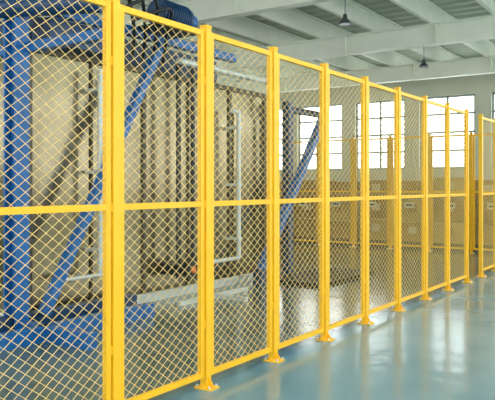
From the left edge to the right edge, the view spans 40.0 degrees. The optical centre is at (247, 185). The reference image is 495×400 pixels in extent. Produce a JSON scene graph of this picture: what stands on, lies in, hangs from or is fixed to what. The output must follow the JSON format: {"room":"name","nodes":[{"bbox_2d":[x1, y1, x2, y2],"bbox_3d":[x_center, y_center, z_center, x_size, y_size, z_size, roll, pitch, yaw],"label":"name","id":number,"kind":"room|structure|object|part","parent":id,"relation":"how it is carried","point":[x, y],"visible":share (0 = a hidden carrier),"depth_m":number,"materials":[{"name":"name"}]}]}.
{"room":"factory floor","nodes":[
{"label":"factory floor","id":0,"kind":"room"},
{"bbox_2d":[73,0,336,25],"bbox_3d":[2.116,-1.170,12.082,23.980,5.500,0.280,0,0,34],"label":"roof beam","id":1,"kind":"structure","parent":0,"point":[205,11],"depth_m":13.72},
{"bbox_2d":[0,239,494,399],"bbox_3d":[0.886,1.680,10.257,24.600,0.200,30.600,0,0,34],"label":"floor","id":2,"kind":"structure","parent":0,"point":[442,347],"depth_m":6.49,"materials":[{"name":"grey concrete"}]},
{"bbox_2d":[0,0,318,351],"bbox_3d":[-1.738,-0.420,9.765,4.300,4.000,8.650,0,0,34],"label":"machine","id":3,"kind":"object","parent":2,"relation":"on","point":[166,9],"visible":0.69,"depth_m":8.38,"materials":[{"name":"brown metal"}]},
{"bbox_2d":[177,287,247,305],"bbox_3d":[-0.247,1.550,9.454,0.580,0.060,1.600,0,0,34],"label":"rail","id":4,"kind":"object","parent":2,"relation":"on","point":[184,302],"visible":0.79,"depth_m":9.44,"materials":[{"name":"white metal"}]},
{"bbox_2d":[0,0,472,399],"bbox_3d":[-0.039,0.163,5.737,0.160,2.835,13.120,0,0,34],"label":"mesh fence","id":5,"kind":"object","parent":2,"relation":"on","point":[113,206],"visible":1,"depth_m":5.54,"materials":[{"name":"yellow metal"}]},
{"bbox_3d":[-1.164,0.140,4.083,0.040,2.700,0.948,0,0,34],"label":"panel","id":6,"kind":"part","parent":5,"relation":"part of","materials":[{"name":"yellow metal"}]},
{"bbox_3d":[-0.878,0.163,4.494,0.160,2.835,0.120,0,0,34],"label":"post","id":7,"kind":"part","parent":5,"relation":"part of","materials":[{"name":"yellow metal"}]},
{"bbox_3d":[-0.605,0.140,4.913,0.040,2.700,0.948,0,0,34],"label":"panel","id":8,"kind":"part","parent":5,"relation":"part of","materials":[{"name":"yellow metal"}]},
{"bbox_3d":[-0.319,0.163,5.323,0.160,2.835,0.120,0,0,34],"label":"post","id":9,"kind":"part","parent":5,"relation":"part of","materials":[{"name":"yellow metal"}]},
{"bbox_3d":[-0.046,0.140,5.742,0.040,2.700,0.948,0,0,34],"label":"panel","id":10,"kind":"part","parent":5,"relation":"part of","materials":[{"name":"yellow metal"}]},
{"bbox_3d":[0.240,0.163,6.152,0.160,2.835,0.120,0,0,34],"label":"post","id":11,"kind":"part","parent":5,"relation":"part of","materials":[{"name":"yellow metal"}]},
{"bbox_3d":[0.513,0.140,6.571,0.040,2.700,0.948,0,0,34],"label":"panel","id":12,"kind":"part","parent":5,"relation":"part of","materials":[{"name":"yellow metal"}]},
{"bbox_3d":[0.799,0.163,6.981,0.160,2.835,0.120,0,0,34],"label":"post","id":13,"kind":"part","parent":5,"relation":"part of","materials":[{"name":"yellow metal"}]},
{"bbox_3d":[1.072,0.140,7.400,0.040,2.700,0.948,0,0,34],"label":"panel","id":14,"kind":"part","parent":5,"relation":"part of","materials":[{"name":"yellow metal"}]},
{"bbox_3d":[1.358,0.163,7.810,0.160,2.835,0.120,0,0,34],"label":"post","id":15,"kind":"part","parent":5,"relation":"part of","materials":[{"name":"yellow metal"}]},
{"bbox_3d":[1.631,0.140,8.229,0.040,2.700,0.948,0,0,34],"label":"panel","id":16,"kind":"part","parent":5,"relation":"part of","materials":[{"name":"yellow metal"}]},
{"bbox_3d":[1.917,0.163,8.639,0.160,2.835,0.120,0,0,34],"label":"post","id":17,"kind":"part","parent":5,"relation":"part of","materials":[{"name":"yellow metal"}]},
{"bbox_3d":[2.190,0.140,9.058,0.040,2.700,0.948,0,0,34],"label":"panel","id":18,"kind":"part","parent":5,"relation":"part of","materials":[{"name":"yellow metal"}]},
{"bbox_3d":[2.477,0.163,9.468,0.160,2.835,0.120,0,0,34],"label":"post","id":19,"kind":"part","parent":5,"relation":"part of","materials":[{"name":"yellow metal"}]},
{"bbox_3d":[2.749,0.140,9.887,0.040,2.700,0.948,0,0,34],"label":"panel","id":20,"kind":"part","parent":5,"relation":"part of","materials":[{"name":"yellow metal"}]},
{"bbox_3d":[3.035,0.163,10.297,0.160,2.835,0.120,0,0,34],"label":"post","id":21,"kind":"part","parent":5,"relation":"part of","materials":[{"name":"yellow metal"}]},
{"bbox_3d":[3.308,0.140,10.716,0.040,2.700,0.948,0,0,34],"label":"panel","id":22,"kind":"part","parent":5,"relation":"part of","materials":[{"name":"yellow metal"}]},
{"bbox_3d":[3.595,0.163,11.127,0.160,2.835,0.120,0,0,34],"label":"post","id":23,"kind":"part","parent":5,"relation":"part of","materials":[{"name":"yellow metal"}]},
{"bbox_2d":[280,267,373,286],"bbox_3d":[1.275,1.550,11.684,1.050,0.060,2.000,0,0,34],"label":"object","id":24,"kind":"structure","parent":2,"relation":"on","point":[282,279],"depth_m":11.46,"materials":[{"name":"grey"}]},
{"bbox_2d":[266,177,492,248],"bbox_3d":[2.119,0.674,19.913,12.751,1.812,1.010,0,0,34],"label":"cartons","id":25,"kind":"object","parent":2,"relation":"on","point":[455,178],"visible":0.23,"depth_m":18.27,"materials":[{"name":"brown cardboard"}]},
{"bbox_2d":[266,132,492,253],"bbox_3d":[1.077,0.163,18.680,12.120,2.835,0.160,0,0,34],"label":"mesh fence","id":26,"kind":"object","parent":2,"relation":"on","point":[472,191],"visible":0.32,"depth_m":16.96,"materials":[{"name":"yellow metal"}]},
{"bbox_3d":[1.494,0.140,18.404,0.948,2.700,0.046,0,0,34],"label":"panel","id":27,"kind":"part","parent":26,"relation":"part of","materials":[{"name":"yellow metal"}]},
{"bbox_3d":[1.906,0.163,18.121,0.120,2.835,0.160,0,0,34],"label":"post","id":28,"kind":"part","parent":26,"relation":"part of","materials":[{"name":"yellow metal"}]},
{"bbox_3d":[2.324,0.140,17.845,0.948,2.700,0.046,0,0,34],"label":"panel","id":29,"kind":"part","parent":26,"relation":"part of","materials":[{"name":"yellow metal"}]},
{"bbox_3d":[2.735,0.163,17.562,0.120,2.835,0.160,0,0,34],"label":"post","id":30,"kind":"part","parent":26,"relation":"part of","materials":[{"name":"yellow metal"}]},
{"bbox_3d":[3.153,0.140,17.286,0.948,2.700,0.046,0,0,34],"label":"panel","id":31,"kind":"part","parent":26,"relation":"part of","materials":[{"name":"yellow metal"}]},
{"bbox_3d":[3.564,0.163,17.003,0.120,2.835,0.160,0,0,34],"label":"post","id":32,"kind":"part","parent":26,"relation":"part of","materials":[{"name":"yellow metal"}]},
{"bbox_3d":[3.982,0.140,16.727,0.948,2.700,0.046,0,0,34],"label":"panel","id":33,"kind":"part","parent":26,"relation":"part of","materials":[{"name":"yellow metal"}]},
{"bbox_3d":[4.394,0.163,16.444,0.120,2.835,0.160,0,0,34],"label":"post","id":34,"kind":"part","parent":26,"relation":"part of","materials":[{"name":"yellow metal"}]},
{"bbox_3d":[4.811,0.140,16.168,0.948,2.700,0.046,0,0,34],"label":"panel","id":35,"kind":"part","parent":26,"relation":"part of","materials":[{"name":"yellow metal"}]},
{"bbox_3d":[5.223,0.163,15.884,0.120,2.835,0.160,0,0,34],"label":"post","id":36,"kind":"part","parent":26,"relation":"part of","materials":[{"name":"yellow metal"}]},
{"bbox_3d":[5.640,0.140,15.609,0.948,2.700,0.046,0,0,34],"label":"panel","id":37,"kind":"part","parent":26,"relation":"part of","materials":[{"name":"yellow metal"}]},
{"bbox_2d":[476,114,494,276],"bbox_3d":[4.908,0.163,13.075,0.160,2.835,3.120,0,0,34],"label":"mesh fence","id":38,"kind":"object","parent":2,"relation":"on","point":[481,118],"visible":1,"depth_m":12.03,"materials":[{"name":"yellow metal"}]},
{"bbox_3d":[4.070,0.163,11.831,0.160,2.835,0.120,0,0,34],"label":"post","id":39,"kind":"part","parent":38,"relation":"part of","materials":[{"name":"yellow metal"}]},
{"bbox_3d":[4.343,0.140,12.250,0.040,2.700,0.948,0,0,34],"label":"panel","id":40,"kind":"part","parent":38,"relation":"part of","materials":[{"name":"yellow metal"}]},
{"bbox_2d":[0,0,494,83],"bbox_3d":[1.093,-4.165,10.118,22.600,0.490,30.000,0,0,34],"label":"roof","id":41,"kind":"structure","parent":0,"point":[358,14],"depth_m":18.15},
{"bbox_2d":[338,14,351,25],"bbox_3d":[1.768,-3.180,12.316,0.250,0.521,0.250,0,0,34],"label":"pendant lamp","id":42,"kind":"object","parent":41,"relation":"hanging from","point":[345,21],"visible":1,"depth_m":12.28,"materials":[{"name":"grey metal"}]},
{"bbox_2d":[419,59,428,67],"bbox_3d":[4.314,-3.170,16.630,0.250,0.541,0.250,0,0,34],"label":"pendant lamp","id":43,"kind":"object","parent":41,"relation":"hanging from","point":[423,64],"visible":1,"depth_m":16.59,"materials":[{"name":"grey metal"}]},
{"bbox_2d":[125,0,494,70],"bbox_3d":[0.886,-4.495,10.257,24.600,0.150,30.000,0,0,34],"label":"ceiling","id":44,"kind":"structure","parent":0,"point":[459,9],"depth_m":17.94,"materials":[{"name":"grey metal"}]},
{"bbox_2d":[196,15,494,69],"bbox_3d":[4.911,-1.170,16.227,23.980,5.500,0.280,0,0,34],"label":"roof beam","id":45,"kind":"structure","parent":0,"point":[477,28],"depth_m":17.22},
{"bbox_2d":[223,55,494,93],"bbox_3d":[7.706,-1.170,20.373,23.980,5.500,0.280,0,0,34],"label":"roof beam","id":46,"kind":"structure","parent":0,"point":[477,65],"depth_m":22.17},
{"bbox_2d":[266,73,494,202],"bbox_3d":[9.355,-1.620,22.819,24.000,6.400,0.300,0,0,34],"label":"wall","id":47,"kind":"structure","parent":0,"point":[482,86],"depth_m":24.87,"materials":[{"name":"paint"}]},
{"bbox_2d":[266,108,281,170],"bbox_3d":[0.815,-1.920,28.577,2.000,2.600,0.080,0,0,34],"label":"window","id":48,"kind":"structure","parent":47,"relation":"in","point":[281,108],"depth_m":28.54,"materials":[{"name":"grey metal"}]},
{"bbox_2d":[299,104,341,170],"bbox_3d":[2.930,-1.920,27.151,2.000,2.600,0.080,0,0,34],"label":"window","id":49,"kind":"structure","parent":47,"relation":"in","point":[331,104],"depth_m":27.37,"materials":[{"name":"grey metal"}]},
{"bbox_2d":[356,99,404,169],"bbox_3d":[5.044,-1.920,25.726,2.000,2.600,0.080,0,0,34],"label":"window","id":50,"kind":"structure","parent":47,"relation":"in","point":[384,101],"depth_m":25.69,"materials":[{"name":"grey metal"}]},
{"bbox_2d":[420,94,474,168],"bbox_3d":[7.158,-1.920,24.300,2.000,2.600,0.080,0,0,34],"label":"window","id":51,"kind":"structure","parent":47,"relation":"in","point":[464,95],"depth_m":24.26,"materials":[{"name":"grey metal"}]},
{"bbox_2d":[492,92,494,167],"bbox_3d":[9.273,-1.920,22.875,2.000,2.600,0.080,0,0,34],"label":"window","id":52,"kind":"structure","parent":47,"relation":"in","point":[493,93],"depth_m":23.38,"materials":[{"name":"white"}]}
]}

